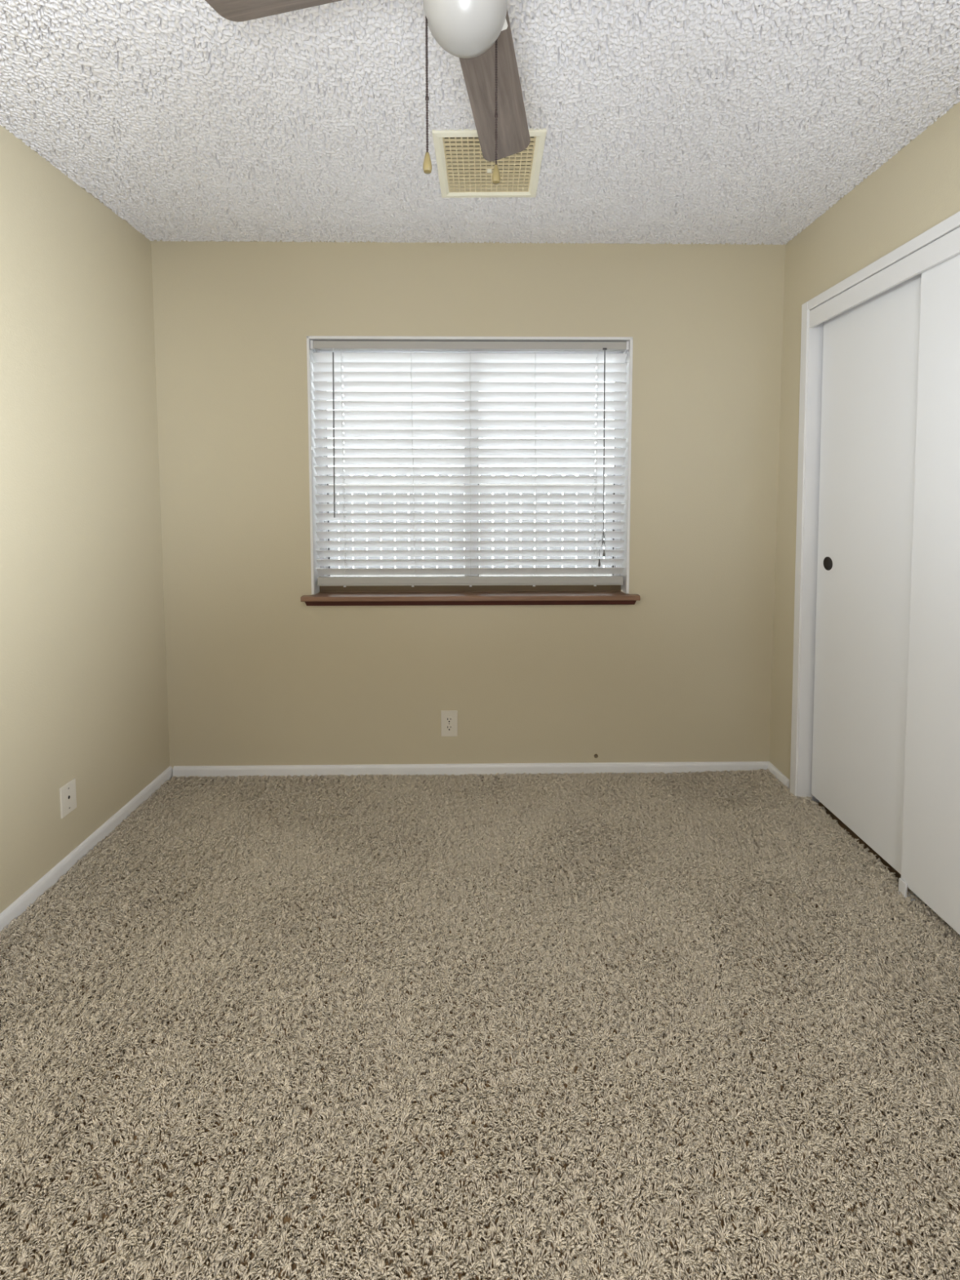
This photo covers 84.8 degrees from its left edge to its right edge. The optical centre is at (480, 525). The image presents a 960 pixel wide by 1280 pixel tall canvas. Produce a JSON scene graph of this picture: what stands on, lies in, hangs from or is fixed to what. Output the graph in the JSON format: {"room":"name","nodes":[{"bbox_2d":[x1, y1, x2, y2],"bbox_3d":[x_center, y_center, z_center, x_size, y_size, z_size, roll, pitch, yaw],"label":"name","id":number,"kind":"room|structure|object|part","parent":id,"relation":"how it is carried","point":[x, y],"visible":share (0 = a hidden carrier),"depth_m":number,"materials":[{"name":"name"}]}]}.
{"room":"empty bedroom","nodes":[
{"label":"empty bedroom","id":0,"kind":"room"},
{"bbox_2d":[0,124,169,913],"bbox_3d":[-1.525,0.000,0.827,0.120,2.565,3.250,0,3,0],"label":"wall","id":1,"kind":"structure","parent":0,"point":[83,687],"depth_m":1.88,"materials":[{"name":"beige paint"}]},
{"bbox_2d":[59,777,76,818],"bbox_3d":[-1.460,0.966,1.866,0.007,0.109,0.068,0,3,0],"label":"cable plate","id":2,"kind":"object","parent":1,"relation":"attached to","point":[68,798],"visible":1,"depth_m":1.86,"materials":[{"name":"beige plastic"}]},
{"bbox_2d":[0,765,173,931],"bbox_3d":[-1.458,1.253,0.885,0.013,0.056,3.220,0,3,0],"label":"baseboard","id":3,"kind":"structure","parent":1,"relation":"attached to","point":[19,906],"depth_m":1.89,"materials":[{"name":"white paint"}]},
{"bbox_2d":[151,240,785,768],"bbox_3d":[0.251,-0.099,2.514,3.700,2.565,0.160,0,3,-1],"label":"wall","id":4,"kind":"structure","parent":0,"point":[257,674],"depth_m":2.44,"materials":[{"name":"beige paint"}]},
{"bbox_2d":[440,710,457,736],"bbox_3d":[-0.145,0.934,2.484,0.077,0.124,0.008,0,3,-1],"label":"wall outlet","id":5,"kind":"object","parent":4,"relation":"attached to","point":[448,718],"visible":1,"depth_m":2.48,"materials":[{"name":"beige plastic"}]},
{"bbox_2d":[445,724,453,730],"bbox_3d":[-0.145,0.953,2.482,0.034,0.029,0.003,0,3,-1],"label":"receptacle","id":6,"kind":"object","parent":5,"relation":"attached to","point":[448,727],"depth_m":2.48,"materials":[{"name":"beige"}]},
{"bbox_2d":[445,716,453,723],"bbox_3d":[-0.145,0.914,2.480,0.034,0.029,0.003,0,3,-1],"label":"receptacle","id":7,"kind":"object","parent":5,"relation":"attached to","point":[448,719],"depth_m":2.48,"materials":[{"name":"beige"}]},
{"bbox_2d":[300,336,639,605],"bbox_3d":[-0.042,-0.249,2.480,1.562,1.228,0.191,0,3,-1],"label":"window","id":8,"kind":"structure","parent":4,"relation":"in","point":[417,595],"depth_m":2.44,"materials":[{"name":"white paint"}]},
{"bbox_3d":[-0.386,-0.270,2.557,0.732,1.111,0.020,0,3,-1],"label":"fixed sash","id":9,"kind":"part","parent":8,"relation":"part of","materials":[{"name":"white plastic"}]},
{"bbox_2d":[310,340,629,586],"bbox_3d":[-0.043,-0.280,2.445,1.451,1.131,0.072,0,3,-1],"label":"window blind","id":10,"kind":"object","parent":8,"relation":"attached to","point":[411,380],"visible":1,"depth_m":2.45,"materials":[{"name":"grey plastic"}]},
{"bbox_3d":[-0.633,-0.281,2.447,0.002,1.060,0.001,1,3,17],"label":"lift cord","id":11,"kind":"part","parent":10,"relation":"part of","materials":[{"name":"white fabric"}]},
{"bbox_3d":[-0.632,-0.281,2.447,0.003,1.060,0.043,0,3,-1],"label":"ladder cord","id":12,"kind":"part","parent":10,"relation":"part of","materials":[{"name":"white fabric"}]},
{"bbox_3d":[-0.309,-0.281,2.451,0.014,1.060,0.042,0,3,-1],"label":"ladder cord","id":13,"kind":"part","parent":10,"relation":"part of","materials":[{"name":"white fabric"}]},
{"bbox_3d":[-0.044,-0.281,2.455,0.004,1.060,0.042,0,3,-1],"label":"ladder cord","id":14,"kind":"part","parent":10,"relation":"part of","materials":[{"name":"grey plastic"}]},
{"bbox_3d":[-0.043,0.258,2.486,1.435,0.040,0.048,0,3,-1],"label":"rail","id":15,"kind":"part","parent":10,"relation":"part of","materials":[{"name":"grey plastic"}]},
{"bbox_3d":[0.260,-0.282,2.459,0.014,1.060,0.042,0,3,-1],"label":"ladder cord","id":16,"kind":"part","parent":10,"relation":"part of","materials":[{"name":"white fabric"}]},
{"bbox_3d":[0.541,-0.282,2.463,0.002,1.060,0.002,0,3,-1],"label":"lift cord","id":17,"kind":"part","parent":10,"relation":"part of","materials":[{"name":"white fabric"}]},
{"label":"ladder cord","id":18,"kind":"part","parent":10,"relation":"part of","materials":[{"name":"white fabric"}]},
{"bbox_3d":[0.565,-0.327,2.423,0.037,0.964,0.016,0,3,-1],"label":"pull cord","id":19,"kind":"part","parent":10,"relation":"part of","materials":[{"name":"white fabric"}]},
{"bbox_3d":[-0.041,0.331,2.486,1.562,0.023,0.136,0,3,-1],"label":"sill","id":20,"kind":"part","parent":8,"relation":"part of","materials":[{"name":"brown wood"}]},
{"bbox_3d":[0.295,-0.269,2.542,0.735,1.111,0.020,0,3,-1],"label":"sliding sash","id":21,"kind":"part","parent":8,"relation":"part of","materials":[{"name":"glass"}]},
{"bbox_2d":[173,761,768,778],"bbox_3d":[-0.024,1.159,2.496,2.839,0.056,0.014,0,3,-1],"label":"baseboard","id":22,"kind":"structure","parent":4,"relation":"attached to","point":[676,766],"depth_m":2.49,"materials":[{"name":"white paint"}]},
{"bbox_2d":[0,0,959,244],"bbox_3d":[-0.042,-1.239,1.666,2.869,0.019,1.470,0,3,0],"label":"ceiling","id":23,"kind":"structure","parent":0,"point":[674,122],"depth_m":1.55,"materials":[{"name":"white paint"}]},
{"bbox_2d":[204,0,530,184],"bbox_3d":[-0.023,-0.890,0.863,0.738,0.598,0.737,-2,4,-34],"label":"ceiling fan","id":24,"kind":"object","parent":23,"relation":"hanging from","point":[478,33],"visible":1,"depth_m":0.98,"materials":[{"name":"brown wood"}]},
{"bbox_3d":[-0.307,-0.949,0.916,0.380,0.006,0.121,1,16,11],"label":"blade","id":25,"kind":"part","parent":24,"relation":"part of","materials":[{"name":"brown wood"}]},
{"bbox_3d":[-0.080,-0.777,0.870,0.021,0.310,0.006,0,3,0],"label":"pull chain","id":26,"kind":"part","parent":24,"relation":"part of","materials":[{"name":"brown metal"}]},
{"bbox_3d":[-0.024,-0.857,0.867,0.140,0.126,0.140,0,3,0],"label":"globe","id":27,"kind":"part","parent":24,"relation":"part of","materials":[{"name":"white glass"}]},
{"bbox_3d":[0.033,-0.941,1.144,0.121,0.006,0.380,-12,-3,11],"label":"blade","id":28,"kind":"part","parent":24,"relation":"part of","materials":[{"name":"brown wood"}]},
{"bbox_3d":[0.020,-0.786,0.913,0.030,0.298,0.006,-3,4,-42],"label":"pull chain","id":29,"kind":"part","parent":24,"relation":"part of","materials":[{"name":"brown metal"}]},
{"bbox_2d":[431,128,546,197],"bbox_3d":[0.031,-1.362,1.806,0.356,0.262,0.364,0,3,1],"label":"ceiling vent","id":30,"kind":"object","parent":23,"relation":"in","point":[463,170],"visible":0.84,"depth_m":1.83,"materials":[{"name":"beige plastic"}]},
{"bbox_2d":[442,136,536,192],"bbox_3d":[0.031,-1.243,1.813,0.297,0.008,0.305,0,3,1],"label":"grille","id":31,"kind":"object","parent":30,"relation":"attached to","point":[469,182],"depth_m":1.84,"materials":[{"name":"beige plastic"}]},
{"bbox_2d":[0,774,959,1279],"bbox_3d":[0.218,1.370,0.179,3.766,0.100,4.800,0,3,0],"label":"floor","id":32,"kind":"structure","parent":0,"point":[833,816],"depth_m":1.12,"materials":[{"name":"carpet"}]},
{"bbox_2d":[0,768,959,1279],"bbox_3d":[-0.005,1.224,1.564,2.892,0.032,1.926,0,3,0],"label":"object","id":33,"kind":"structure","parent":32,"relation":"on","point":[802,824],"depth_m":1.28,"materials":[{"name":"beige carpet"}]},
{"bbox_2d":[897,877,921,902],"bbox_3d":[1.407,1.195,1.719,0.058,0.070,0.040,0,3,0],"label":"floor guide","id":34,"kind":"object","parent":32,"relation":"on","point":[903,886],"visible":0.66,"depth_m":1.72,"materials":[{"name":"white paint"}]},
{"bbox_3d":[1.407,1.219,1.720,0.058,0.022,0.040,0,3,0],"label":"plate","id":35,"kind":"part","parent":34,"relation":"part of","materials":[{"name":"white paint"}]},
{"bbox_2d":[768,102,959,791],"bbox_3d":[1.444,-0.004,0.850,0.120,2.565,3.300,0,3,0],"label":"wall","id":36,"kind":"structure","parent":0,"point":[917,188],"depth_m":2.09,"materials":[{"name":"beige paint"}]},
{"bbox_2d":[768,761,789,789],"bbox_3d":[1.379,1.161,2.438,0.013,0.056,0.165,0,3,0],"label":"baseboard","id":37,"kind":"structure","parent":36,"relation":"attached to","point":[781,777],"depth_m":2.42,"materials":[{"name":"white paint"}]},
{"bbox_2d":[811,272,921,874],"bbox_3d":[1.434,0.166,1.668,0.030,2.036,1.132,0,3,0],"label":"door","id":38,"kind":"structure","parent":36,"relation":"in","point":[870,369],"depth_m":1.92,"materials":[{"name":"white paint"}]},
{"bbox_3d":[1.421,0.154,2.148,0.002,0.056,0.056,0,3,0],"label":"finger pull","id":39,"kind":"part","parent":38,"relation":"part of","materials":[{"name":"brown metal"}]},
{"bbox_2d":[790,211,959,802],"bbox_3d":[1.435,0.179,1.393,0.138,2.137,1.808,0,3,0],"label":"door frame","id":40,"kind":"structure","parent":36,"relation":"attached to","point":[815,335],"depth_m":2.23,"materials":[{"name":"white paint"}]},
{"bbox_2d":[808,226,959,328],"bbox_3d":[1.377,-0.811,1.353,0.013,0.071,1.677,0,3,0],"label":"fascia","id":41,"kind":"object","parent":36,"relation":"attached to","point":[948,246],"visible":1,"depth_m":1.75,"materials":[{"name":"white paint"}]},
{"bbox_2d":[900,253,959,934],"bbox_3d":[1.402,0.201,1.131,0.028,2.010,1.161,0,3,0],"label":"door","id":42,"kind":"structure","parent":36,"relation":"in","point":[931,831],"depth_m":1.60,"materials":[{"name":"white paint"}]},
{"label":"outside","id":43,"kind":"structure","parent":0,"visible":0},
{"bbox_2d":[338,557,604,568],"bbox_3d":[0.007,1.246,8.411,18.000,0.150,11.350,0,3,0],"label":"ground","id":44,"kind":"structure","parent":43,"point":[339,557],"depth_m":12.36,"materials":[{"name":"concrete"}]},
{"bbox_2d":[328,475,613,576],"bbox_3d":[0.057,0.420,5.122,6.106,1.878,0.059,0,3,-1],"label":"picket fence","id":45,"kind":"object","parent":44,"relation":"on","point":[424,521],"visible":0.05,"depth_m":5.11,"materials":[{"name":"grey wood"}]},
{"bbox_3d":[0.003,-0.402,5.065,6.000,0.085,0.040,0,3,-1],"label":"rail","id":46,"kind":"part","parent":45,"relation":"part of","materials":[{"name":"grey"}]},
{"bbox_3d":[0.004,0.467,5.115,6.000,0.085,0.040,0,3,-1],"label":"rail","id":47,"kind":"part","parent":45,"relation":"part of","materials":[{"name":"grey"}]}
]}

